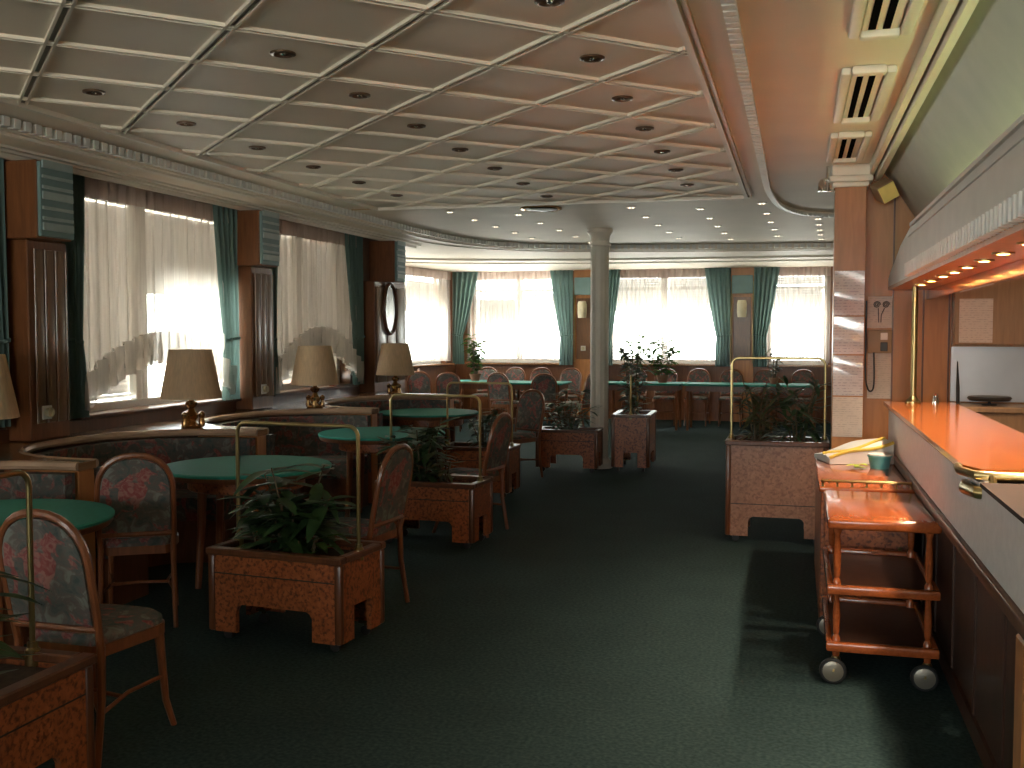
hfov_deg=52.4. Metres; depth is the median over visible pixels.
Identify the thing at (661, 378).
potted plant
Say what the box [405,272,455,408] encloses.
wall
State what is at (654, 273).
sheer curtain
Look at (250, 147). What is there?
recessed light
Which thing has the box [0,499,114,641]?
round table
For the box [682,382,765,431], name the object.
dining table
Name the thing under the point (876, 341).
wall telephone
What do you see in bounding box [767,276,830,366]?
window
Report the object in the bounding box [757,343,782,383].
potted plant
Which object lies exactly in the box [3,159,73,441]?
pilaster
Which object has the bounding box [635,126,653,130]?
recessed light
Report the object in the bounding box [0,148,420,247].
trim
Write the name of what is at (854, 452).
folded cloth
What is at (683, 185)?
recessed light
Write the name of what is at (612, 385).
dining table
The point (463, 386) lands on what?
dining table
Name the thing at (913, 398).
brass pole
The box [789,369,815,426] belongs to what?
dining chair
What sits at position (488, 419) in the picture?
leafy plant
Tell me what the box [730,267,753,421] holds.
pilaster
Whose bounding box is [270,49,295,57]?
recessed light
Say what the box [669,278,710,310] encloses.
blind
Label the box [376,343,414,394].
table lamp
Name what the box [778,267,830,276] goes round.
sheer curtain
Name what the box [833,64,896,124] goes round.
ceiling vent
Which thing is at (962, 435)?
countertop
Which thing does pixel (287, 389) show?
window
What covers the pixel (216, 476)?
round table
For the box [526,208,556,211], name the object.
diffuser
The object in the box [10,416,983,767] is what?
floor
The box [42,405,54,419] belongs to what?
wall socket
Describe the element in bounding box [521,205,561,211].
ceiling vent
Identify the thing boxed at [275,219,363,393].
sheer curtain
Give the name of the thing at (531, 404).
dining chair
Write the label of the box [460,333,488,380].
potted plant
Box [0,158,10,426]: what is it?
curtain
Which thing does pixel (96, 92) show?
recessed light
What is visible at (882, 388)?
paper
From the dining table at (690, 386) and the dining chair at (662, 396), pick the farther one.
the dining chair at (662, 396)
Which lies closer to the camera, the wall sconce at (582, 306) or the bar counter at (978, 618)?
the bar counter at (978, 618)
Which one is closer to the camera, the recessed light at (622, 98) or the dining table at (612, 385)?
the recessed light at (622, 98)
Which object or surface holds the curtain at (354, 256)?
hanging from the wall at (346, 377)
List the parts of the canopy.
canopy downlight, canopy downlight, bar canopy, moulding, canopy downlight, canopy downlight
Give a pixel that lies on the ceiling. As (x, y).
(797, 52)
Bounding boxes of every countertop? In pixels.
[883,401,1023,481]
[959,403,1023,433]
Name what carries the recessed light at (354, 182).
in the ceiling
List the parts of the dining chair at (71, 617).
leg, backrest, frame, rail, leg, seat frame, seat, leg, leg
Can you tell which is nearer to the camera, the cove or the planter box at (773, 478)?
the cove
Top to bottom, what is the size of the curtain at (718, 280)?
1.745 m
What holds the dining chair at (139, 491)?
on the floor
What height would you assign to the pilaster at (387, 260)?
1.811 m
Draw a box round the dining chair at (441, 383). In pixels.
[435,372,461,431]
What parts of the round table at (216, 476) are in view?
leg, leg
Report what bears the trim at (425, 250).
attached to the wall at (433, 372)
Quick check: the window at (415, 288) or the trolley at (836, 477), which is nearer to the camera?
the trolley at (836, 477)
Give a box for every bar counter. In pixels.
[888,410,1023,767]
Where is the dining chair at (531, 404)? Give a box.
[510,389,544,476]
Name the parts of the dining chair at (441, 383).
backrest, frame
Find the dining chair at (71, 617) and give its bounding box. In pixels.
[0,509,176,767]
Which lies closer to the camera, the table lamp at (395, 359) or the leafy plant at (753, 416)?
the leafy plant at (753, 416)
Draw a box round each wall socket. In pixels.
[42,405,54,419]
[261,384,268,393]
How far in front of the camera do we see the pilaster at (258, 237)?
9.52 m
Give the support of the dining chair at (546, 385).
on the floor
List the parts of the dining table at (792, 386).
leg, leg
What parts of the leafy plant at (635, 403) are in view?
stem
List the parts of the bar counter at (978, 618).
grey panel, bumper rail, panel, panel, post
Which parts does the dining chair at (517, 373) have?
backrest, frame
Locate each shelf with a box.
[828,602,924,647]
[829,553,925,589]
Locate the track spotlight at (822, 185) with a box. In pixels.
[818,166,834,191]
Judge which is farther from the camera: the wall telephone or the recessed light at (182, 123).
the wall telephone
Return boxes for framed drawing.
[867,296,891,327]
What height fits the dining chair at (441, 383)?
0.971 m
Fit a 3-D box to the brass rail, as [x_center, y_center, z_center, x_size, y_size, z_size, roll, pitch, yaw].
[1.825,0.348,3.659,0.480,0.093,0.342,1,3,15]
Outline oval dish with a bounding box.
[967,395,1011,405]
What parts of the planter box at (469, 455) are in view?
long panel, long panel, corner post, panel, corner post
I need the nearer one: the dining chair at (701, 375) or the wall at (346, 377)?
the wall at (346, 377)
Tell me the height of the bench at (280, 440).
0.830 m
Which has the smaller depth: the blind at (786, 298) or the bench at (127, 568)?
the bench at (127, 568)
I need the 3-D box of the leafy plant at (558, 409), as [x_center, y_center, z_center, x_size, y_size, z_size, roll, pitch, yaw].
[0.676,0.333,12.021,0.747,0.581,0.665,1,3,16]
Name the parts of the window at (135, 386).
sill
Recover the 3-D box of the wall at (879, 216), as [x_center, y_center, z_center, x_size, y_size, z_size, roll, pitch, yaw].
[3.927,-0.170,7.396,2.730,2.800,0.140,1,3,15]
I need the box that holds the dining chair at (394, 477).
[313,443,413,602]
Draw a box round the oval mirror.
[382,282,397,334]
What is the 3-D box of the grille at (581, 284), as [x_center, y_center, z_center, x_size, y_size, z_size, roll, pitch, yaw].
[1.405,-1.795,19.083,0.520,0.320,0.080,1,3,15]
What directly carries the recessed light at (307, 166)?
in the ceiling
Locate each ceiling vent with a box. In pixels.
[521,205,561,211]
[826,131,872,163]
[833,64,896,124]
[848,0,923,40]
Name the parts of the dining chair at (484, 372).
seat, backrest, frame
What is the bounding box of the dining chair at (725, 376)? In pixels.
[718,369,743,426]
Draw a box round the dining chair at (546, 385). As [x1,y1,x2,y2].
[531,373,557,432]
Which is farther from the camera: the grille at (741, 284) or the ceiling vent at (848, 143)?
the grille at (741, 284)
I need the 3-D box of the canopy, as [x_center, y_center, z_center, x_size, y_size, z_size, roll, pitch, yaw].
[1.923,-0.623,3.745,0.522,0.400,7.890,1,3,15]
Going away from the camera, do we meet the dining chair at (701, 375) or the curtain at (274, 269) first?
the curtain at (274, 269)
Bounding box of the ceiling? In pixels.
[0,0,939,244]
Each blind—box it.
[97,375,129,399]
[405,280,433,311]
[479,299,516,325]
[524,294,554,310]
[616,278,660,310]
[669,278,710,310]
[773,289,822,309]
[777,276,823,284]
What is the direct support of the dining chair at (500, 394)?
on the floor
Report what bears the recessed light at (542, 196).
in the ceiling
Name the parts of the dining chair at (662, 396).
seat frame, seat, rail, backrest, frame, leg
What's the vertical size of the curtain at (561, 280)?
1.745 m
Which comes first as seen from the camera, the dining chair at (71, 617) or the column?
the dining chair at (71, 617)
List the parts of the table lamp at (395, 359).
lamp shade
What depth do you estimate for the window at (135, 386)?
8.39 m
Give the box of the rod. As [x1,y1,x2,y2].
[956,361,959,403]
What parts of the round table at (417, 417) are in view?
leg, leg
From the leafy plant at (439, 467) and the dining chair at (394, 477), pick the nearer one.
the dining chair at (394, 477)
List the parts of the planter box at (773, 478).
corner post, long panel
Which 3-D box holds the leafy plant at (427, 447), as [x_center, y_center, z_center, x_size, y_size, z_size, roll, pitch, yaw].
[-0.734,0.557,7.879,0.672,0.594,0.673,0,3,6]
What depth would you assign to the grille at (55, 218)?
6.73 m
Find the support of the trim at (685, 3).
attached to the ceiling
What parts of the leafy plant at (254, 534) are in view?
stem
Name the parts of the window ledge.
panel, panel, panel, panel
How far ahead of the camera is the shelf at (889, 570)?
5.06 m
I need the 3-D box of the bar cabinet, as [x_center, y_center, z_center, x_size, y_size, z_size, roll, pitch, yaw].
[4.037,-0.610,7.198,1.825,0.700,0.138,1,3,15]
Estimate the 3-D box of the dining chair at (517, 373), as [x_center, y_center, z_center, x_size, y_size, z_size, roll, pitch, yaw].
[-0.024,0.186,18.686,0.413,0.971,0.565,1,3,20]
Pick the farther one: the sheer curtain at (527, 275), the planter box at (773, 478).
the sheer curtain at (527, 275)
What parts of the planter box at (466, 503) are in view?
long panel, long panel, corner post, panel, corner post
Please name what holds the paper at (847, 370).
attached to the post
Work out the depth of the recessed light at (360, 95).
5.24 m
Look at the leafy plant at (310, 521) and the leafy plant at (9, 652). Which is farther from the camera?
the leafy plant at (310, 521)
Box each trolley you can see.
[814,453,915,617]
[816,490,941,691]
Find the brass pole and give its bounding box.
[905,287,920,402]
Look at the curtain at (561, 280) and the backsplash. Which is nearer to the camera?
the backsplash
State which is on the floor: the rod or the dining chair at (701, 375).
the dining chair at (701, 375)
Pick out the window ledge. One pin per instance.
(14, 455)
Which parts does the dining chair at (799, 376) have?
seat, backrest, frame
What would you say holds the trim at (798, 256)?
attached to the wall at (433, 372)
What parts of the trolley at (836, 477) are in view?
door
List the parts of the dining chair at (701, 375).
leg, seat frame, seat, backrest, frame, leg, leg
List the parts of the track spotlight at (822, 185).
stem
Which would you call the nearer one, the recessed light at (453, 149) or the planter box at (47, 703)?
the planter box at (47, 703)
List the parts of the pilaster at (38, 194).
panel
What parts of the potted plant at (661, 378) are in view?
pot, stem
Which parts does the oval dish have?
dish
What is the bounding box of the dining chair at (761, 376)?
[753,369,777,419]
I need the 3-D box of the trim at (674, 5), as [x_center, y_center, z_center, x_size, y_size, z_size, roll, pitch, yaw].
[-1.498,-1.325,2.758,3.520,0.028,14.250,1,3,15]
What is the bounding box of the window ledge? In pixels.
[0,386,455,577]
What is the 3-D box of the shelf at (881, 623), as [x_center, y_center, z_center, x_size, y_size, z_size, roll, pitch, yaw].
[1.765,1.173,5.056,0.420,0.012,0.780,1,3,15]
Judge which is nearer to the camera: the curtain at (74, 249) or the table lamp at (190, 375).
the curtain at (74, 249)
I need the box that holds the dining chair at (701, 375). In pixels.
[684,368,710,425]
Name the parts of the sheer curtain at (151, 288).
voile panel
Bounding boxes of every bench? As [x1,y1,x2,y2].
[0,472,74,644]
[35,437,255,604]
[213,415,370,516]
[331,400,449,471]
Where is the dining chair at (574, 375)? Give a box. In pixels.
[551,368,581,422]
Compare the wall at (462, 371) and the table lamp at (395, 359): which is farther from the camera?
the wall at (462, 371)
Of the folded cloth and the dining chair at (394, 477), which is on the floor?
the dining chair at (394, 477)
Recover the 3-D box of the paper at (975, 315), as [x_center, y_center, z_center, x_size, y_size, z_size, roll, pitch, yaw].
[3.282,-0.448,7.358,0.220,0.310,0.004,1,3,15]
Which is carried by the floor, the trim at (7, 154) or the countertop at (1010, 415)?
the countertop at (1010, 415)
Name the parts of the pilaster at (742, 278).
panel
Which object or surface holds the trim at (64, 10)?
attached to the ceiling
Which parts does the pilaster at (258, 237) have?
panel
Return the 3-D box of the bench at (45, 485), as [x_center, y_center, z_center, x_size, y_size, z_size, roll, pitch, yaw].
[-3.071,0.939,4.952,0.910,0.830,1.820,1,3,15]
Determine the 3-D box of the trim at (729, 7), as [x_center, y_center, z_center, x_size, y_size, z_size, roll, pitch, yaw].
[0.635,-1.320,2.971,0.776,0.024,16.222,1,3,18]
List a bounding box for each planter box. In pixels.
[0,470,96,767]
[206,420,385,651]
[375,393,493,548]
[437,382,520,497]
[536,426,602,472]
[611,373,656,471]
[725,357,829,543]
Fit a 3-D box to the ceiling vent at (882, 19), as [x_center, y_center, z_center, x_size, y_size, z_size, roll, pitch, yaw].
[1.315,-1.362,3.604,0.240,0.040,1.130,1,3,15]
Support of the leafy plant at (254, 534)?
in the planter box at (328, 587)
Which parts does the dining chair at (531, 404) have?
seat frame, seat, rail, backrest, frame, leg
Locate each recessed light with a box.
[82,89,105,95]
[176,121,195,125]
[249,146,265,149]
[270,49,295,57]
[306,165,320,168]
[349,92,369,98]
[352,181,365,183]
[390,194,402,196]
[407,123,425,128]
[452,148,468,151]
[487,167,501,169]
[516,182,529,184]
[534,0,564,6]
[540,195,552,197]
[580,54,604,62]
[612,95,632,101]
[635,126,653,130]
[654,150,669,153]
[668,168,682,171]
[680,184,693,186]
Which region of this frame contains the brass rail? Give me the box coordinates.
[953,462,1023,498]
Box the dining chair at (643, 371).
[621,368,646,409]
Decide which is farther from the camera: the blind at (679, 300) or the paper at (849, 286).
the blind at (679, 300)
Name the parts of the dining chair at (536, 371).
backrest, frame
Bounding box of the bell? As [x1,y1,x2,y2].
[932,393,938,403]
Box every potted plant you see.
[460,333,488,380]
[611,334,649,381]
[642,336,685,382]
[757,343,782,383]
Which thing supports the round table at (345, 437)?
on the floor
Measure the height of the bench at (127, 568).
0.830 m
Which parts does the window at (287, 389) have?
sill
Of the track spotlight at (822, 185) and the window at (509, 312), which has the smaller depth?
the track spotlight at (822, 185)
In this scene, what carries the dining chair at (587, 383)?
on the floor
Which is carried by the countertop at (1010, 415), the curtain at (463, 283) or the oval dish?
the oval dish
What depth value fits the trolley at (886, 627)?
4.84 m
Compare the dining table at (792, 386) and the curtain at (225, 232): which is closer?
the curtain at (225, 232)
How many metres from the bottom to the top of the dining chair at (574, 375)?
0.971 m
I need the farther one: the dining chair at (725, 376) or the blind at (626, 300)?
the blind at (626, 300)
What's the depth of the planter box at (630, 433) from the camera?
11.87 m
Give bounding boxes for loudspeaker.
[870,178,898,203]
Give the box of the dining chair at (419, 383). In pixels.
[407,371,431,399]
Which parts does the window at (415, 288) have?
sill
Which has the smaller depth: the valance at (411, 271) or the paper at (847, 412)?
the paper at (847, 412)
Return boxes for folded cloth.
[814,436,894,463]
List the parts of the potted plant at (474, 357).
pot, stem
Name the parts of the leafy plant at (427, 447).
stem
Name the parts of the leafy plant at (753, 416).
stem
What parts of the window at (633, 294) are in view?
sill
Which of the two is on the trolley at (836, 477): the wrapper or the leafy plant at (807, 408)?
the wrapper
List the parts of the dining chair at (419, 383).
backrest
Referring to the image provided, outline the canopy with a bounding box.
[888,113,1023,299]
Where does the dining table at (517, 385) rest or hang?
on the floor
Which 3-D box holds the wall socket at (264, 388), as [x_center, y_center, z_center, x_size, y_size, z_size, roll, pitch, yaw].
[-2.292,0.048,9.662,0.042,0.090,0.090,1,3,15]
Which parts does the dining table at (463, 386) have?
leg, leg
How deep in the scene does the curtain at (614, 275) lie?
18.94 m
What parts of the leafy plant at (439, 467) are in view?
stem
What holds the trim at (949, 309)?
attached to the wall at (879, 216)
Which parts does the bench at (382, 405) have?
seat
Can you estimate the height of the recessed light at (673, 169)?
0.012 m
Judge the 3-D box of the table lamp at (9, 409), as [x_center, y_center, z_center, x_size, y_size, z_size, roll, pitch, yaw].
[-3.082,0.126,5.989,0.450,0.590,0.450,-2,3,-30]
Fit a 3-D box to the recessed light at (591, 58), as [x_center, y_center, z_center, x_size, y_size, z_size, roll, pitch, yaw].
[0.351,-1.423,4.551,0.110,0.012,0.110,1,3,15]
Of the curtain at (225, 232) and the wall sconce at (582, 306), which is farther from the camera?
the wall sconce at (582, 306)
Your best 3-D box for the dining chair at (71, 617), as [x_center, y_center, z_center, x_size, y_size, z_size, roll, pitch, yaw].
[-1.632,0.920,4.017,0.413,0.971,0.565,1,3,17]
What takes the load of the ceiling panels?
attached to the ceiling
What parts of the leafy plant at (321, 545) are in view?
stem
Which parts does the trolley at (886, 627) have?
leg, leg, edge rail, edge rail, leg, leg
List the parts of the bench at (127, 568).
seat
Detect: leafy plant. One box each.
[0,571,51,673]
[216,463,361,554]
[228,486,298,550]
[281,534,342,553]
[375,417,458,481]
[422,447,463,482]
[461,406,506,446]
[544,389,601,429]
[613,342,656,414]
[724,382,792,441]
[760,375,830,442]
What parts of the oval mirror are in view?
glass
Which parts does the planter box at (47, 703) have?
panel, long panel, corner post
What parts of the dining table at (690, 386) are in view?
leg, leg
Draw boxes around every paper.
[832,397,862,436]
[833,355,862,395]
[834,271,864,314]
[867,353,890,398]
[959,299,992,342]
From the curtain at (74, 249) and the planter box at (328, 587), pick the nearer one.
the planter box at (328, 587)
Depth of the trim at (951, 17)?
4.52 m
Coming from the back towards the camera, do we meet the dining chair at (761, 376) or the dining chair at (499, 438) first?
the dining chair at (761, 376)
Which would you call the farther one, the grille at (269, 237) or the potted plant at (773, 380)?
the potted plant at (773, 380)
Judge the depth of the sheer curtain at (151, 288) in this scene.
8.12 m
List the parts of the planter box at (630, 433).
corner post, panel, panel, corner post, long panel, corner post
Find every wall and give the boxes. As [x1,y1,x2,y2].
[0,159,404,471]
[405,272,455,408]
[456,266,832,422]
[863,173,1023,439]
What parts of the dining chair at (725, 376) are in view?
leg, seat frame, seat, backrest, rail, frame, leg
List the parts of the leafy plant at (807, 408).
stem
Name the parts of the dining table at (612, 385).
leg, leg, leg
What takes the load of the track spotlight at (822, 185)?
attached to the ceiling
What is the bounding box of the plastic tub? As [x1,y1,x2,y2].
[867,452,892,468]
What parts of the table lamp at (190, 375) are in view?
lamp shade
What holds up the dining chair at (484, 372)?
on the floor
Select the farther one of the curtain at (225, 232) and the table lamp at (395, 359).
the table lamp at (395, 359)
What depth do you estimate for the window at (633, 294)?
19.03 m
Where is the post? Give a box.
[828,163,873,449]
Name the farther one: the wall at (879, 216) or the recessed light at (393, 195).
the recessed light at (393, 195)
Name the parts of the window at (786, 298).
sill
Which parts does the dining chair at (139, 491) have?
leg, leg, backrest, frame, rail, seat, seat frame, leg, leg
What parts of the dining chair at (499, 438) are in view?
leg, seat, rail, seat frame, frame, backrest, leg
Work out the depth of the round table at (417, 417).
10.95 m
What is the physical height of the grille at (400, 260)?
0.486 m
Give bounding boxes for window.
[71,367,241,419]
[273,356,357,396]
[405,278,454,367]
[467,280,558,364]
[609,278,721,366]
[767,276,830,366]
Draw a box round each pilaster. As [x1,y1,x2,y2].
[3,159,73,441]
[236,210,279,409]
[359,241,405,392]
[574,270,590,417]
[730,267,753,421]
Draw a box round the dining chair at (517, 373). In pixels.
[496,367,525,420]
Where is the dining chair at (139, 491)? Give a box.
[94,452,178,627]
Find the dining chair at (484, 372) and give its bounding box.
[470,367,496,418]
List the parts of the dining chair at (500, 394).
backrest, frame, rail, seat frame, seat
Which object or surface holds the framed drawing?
attached to the wall at (879, 216)
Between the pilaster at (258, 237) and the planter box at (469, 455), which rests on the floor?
the planter box at (469, 455)
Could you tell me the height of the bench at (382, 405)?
0.830 m
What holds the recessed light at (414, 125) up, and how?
in the ceiling
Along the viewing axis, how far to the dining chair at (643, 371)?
18.36 m
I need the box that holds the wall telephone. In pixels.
[865,301,891,391]
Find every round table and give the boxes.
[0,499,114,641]
[161,455,331,588]
[318,426,444,516]
[379,408,478,442]
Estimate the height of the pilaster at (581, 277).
2.740 m
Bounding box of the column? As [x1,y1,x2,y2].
[587,228,612,468]
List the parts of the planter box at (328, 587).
corner post, panel, caster plate, long panel, long panel, corner post, panel, caster plate, corner post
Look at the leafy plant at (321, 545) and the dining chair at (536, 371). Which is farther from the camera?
the dining chair at (536, 371)
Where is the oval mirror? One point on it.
(390, 300)
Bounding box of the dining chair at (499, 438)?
[432,412,511,537]
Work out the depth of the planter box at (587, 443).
11.84 m
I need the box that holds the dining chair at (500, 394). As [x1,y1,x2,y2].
[487,372,518,431]
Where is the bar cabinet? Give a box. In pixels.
[951,277,1023,345]
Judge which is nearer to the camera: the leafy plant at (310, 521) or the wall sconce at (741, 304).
the leafy plant at (310, 521)
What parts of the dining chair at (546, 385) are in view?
frame, backrest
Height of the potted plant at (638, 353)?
0.813 m
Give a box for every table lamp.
[0,354,19,419]
[160,349,221,428]
[291,346,338,408]
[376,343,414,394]
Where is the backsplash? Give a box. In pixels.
[950,347,1023,401]
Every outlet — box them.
[45,408,54,416]
[263,386,268,392]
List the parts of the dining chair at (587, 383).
seat, leg, frame, backrest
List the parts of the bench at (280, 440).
seat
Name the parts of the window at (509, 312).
sill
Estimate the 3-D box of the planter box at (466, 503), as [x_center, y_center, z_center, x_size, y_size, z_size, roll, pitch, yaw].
[-0.587,0.641,7.903,0.793,1.130,0.475,1,3,17]
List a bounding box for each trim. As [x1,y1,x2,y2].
[0,0,747,210]
[0,127,832,271]
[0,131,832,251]
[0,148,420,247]
[21,0,715,184]
[352,0,751,210]
[405,255,832,263]
[720,0,833,217]
[780,202,833,214]
[870,0,978,180]
[890,198,950,401]
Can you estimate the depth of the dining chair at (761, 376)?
17.86 m
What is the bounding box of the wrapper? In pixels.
[846,463,867,467]
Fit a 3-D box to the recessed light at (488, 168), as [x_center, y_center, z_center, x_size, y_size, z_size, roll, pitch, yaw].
[-0.126,-1.576,7.617,0.110,0.012,0.110,1,3,15]
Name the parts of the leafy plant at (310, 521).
stem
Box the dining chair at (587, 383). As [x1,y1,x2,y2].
[560,374,589,426]
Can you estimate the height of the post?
2.800 m
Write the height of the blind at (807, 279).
0.137 m
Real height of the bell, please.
0.070 m
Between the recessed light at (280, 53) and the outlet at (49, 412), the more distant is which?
the outlet at (49, 412)
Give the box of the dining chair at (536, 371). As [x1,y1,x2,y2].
[530,367,551,422]
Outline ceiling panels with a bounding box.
[0,0,738,208]
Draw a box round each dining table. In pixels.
[460,380,519,423]
[507,381,571,422]
[608,381,685,429]
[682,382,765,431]
[766,383,819,430]
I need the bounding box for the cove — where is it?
[885,0,1023,216]
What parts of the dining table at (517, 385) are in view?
leg, leg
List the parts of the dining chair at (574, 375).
seat, seat frame, backrest, frame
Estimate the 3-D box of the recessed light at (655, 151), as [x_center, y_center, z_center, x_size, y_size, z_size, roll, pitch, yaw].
[0.997,-1.541,6.906,0.110,0.012,0.110,1,3,15]
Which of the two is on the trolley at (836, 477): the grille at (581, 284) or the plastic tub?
the plastic tub
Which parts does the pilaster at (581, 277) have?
panel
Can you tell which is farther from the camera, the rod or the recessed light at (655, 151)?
the rod
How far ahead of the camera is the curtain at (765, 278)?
18.24 m
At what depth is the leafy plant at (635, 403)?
12.19 m
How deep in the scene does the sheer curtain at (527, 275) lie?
19.50 m
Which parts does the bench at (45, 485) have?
backrest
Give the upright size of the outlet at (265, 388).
0.064 m
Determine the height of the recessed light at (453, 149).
0.012 m
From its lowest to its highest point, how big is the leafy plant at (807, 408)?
0.621 m
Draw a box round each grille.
[37,159,73,239]
[259,210,279,265]
[395,241,405,281]
[574,277,589,294]
[732,275,752,293]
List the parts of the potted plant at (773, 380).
stem, pot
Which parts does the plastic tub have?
lid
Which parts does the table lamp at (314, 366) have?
lamp shade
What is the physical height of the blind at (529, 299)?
0.319 m
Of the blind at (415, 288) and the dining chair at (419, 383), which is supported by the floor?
the dining chair at (419, 383)
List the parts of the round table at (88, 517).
leg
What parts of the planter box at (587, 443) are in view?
corner post, long panel, long panel, corner post, panel, corner post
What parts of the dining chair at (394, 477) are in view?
seat frame, seat, rail, frame, backrest, leg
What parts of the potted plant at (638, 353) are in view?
stem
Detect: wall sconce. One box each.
[577,301,586,317]
[737,300,746,316]
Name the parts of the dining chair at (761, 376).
frame, backrest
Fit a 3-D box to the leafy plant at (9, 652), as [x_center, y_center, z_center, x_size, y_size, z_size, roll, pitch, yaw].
[-1.806,0.811,3.317,0.610,0.491,0.536,-3,4,-41]
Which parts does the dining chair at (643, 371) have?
frame, backrest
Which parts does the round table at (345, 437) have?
leg, leg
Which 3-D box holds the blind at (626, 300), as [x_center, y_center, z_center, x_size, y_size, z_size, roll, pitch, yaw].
[2.332,-1.646,19.220,0.860,0.597,0.022,1,3,15]
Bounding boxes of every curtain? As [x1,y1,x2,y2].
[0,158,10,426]
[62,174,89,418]
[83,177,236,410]
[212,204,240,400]
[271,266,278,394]
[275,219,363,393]
[345,233,364,384]
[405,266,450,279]
[452,272,477,363]
[477,271,550,280]
[550,270,572,364]
[609,269,620,364]
[620,269,705,278]
[705,268,730,365]
[753,267,779,366]
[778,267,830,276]
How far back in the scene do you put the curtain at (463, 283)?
19.71 m
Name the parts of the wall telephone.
cord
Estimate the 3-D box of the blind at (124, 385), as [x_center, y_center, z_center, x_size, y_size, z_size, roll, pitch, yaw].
[-3.250,-0.635,7.972,0.030,1.533,1.005,1,3,15]
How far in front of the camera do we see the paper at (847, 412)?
7.54 m
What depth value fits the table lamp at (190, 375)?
7.65 m
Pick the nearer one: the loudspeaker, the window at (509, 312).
the loudspeaker
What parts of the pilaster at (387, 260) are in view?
panel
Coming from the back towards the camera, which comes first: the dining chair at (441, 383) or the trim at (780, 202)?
the dining chair at (441, 383)
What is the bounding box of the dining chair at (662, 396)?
[652,368,677,424]
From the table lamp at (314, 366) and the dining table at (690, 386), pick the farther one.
the dining table at (690, 386)
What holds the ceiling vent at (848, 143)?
in the ceiling
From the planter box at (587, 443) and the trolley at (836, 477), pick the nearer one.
the trolley at (836, 477)

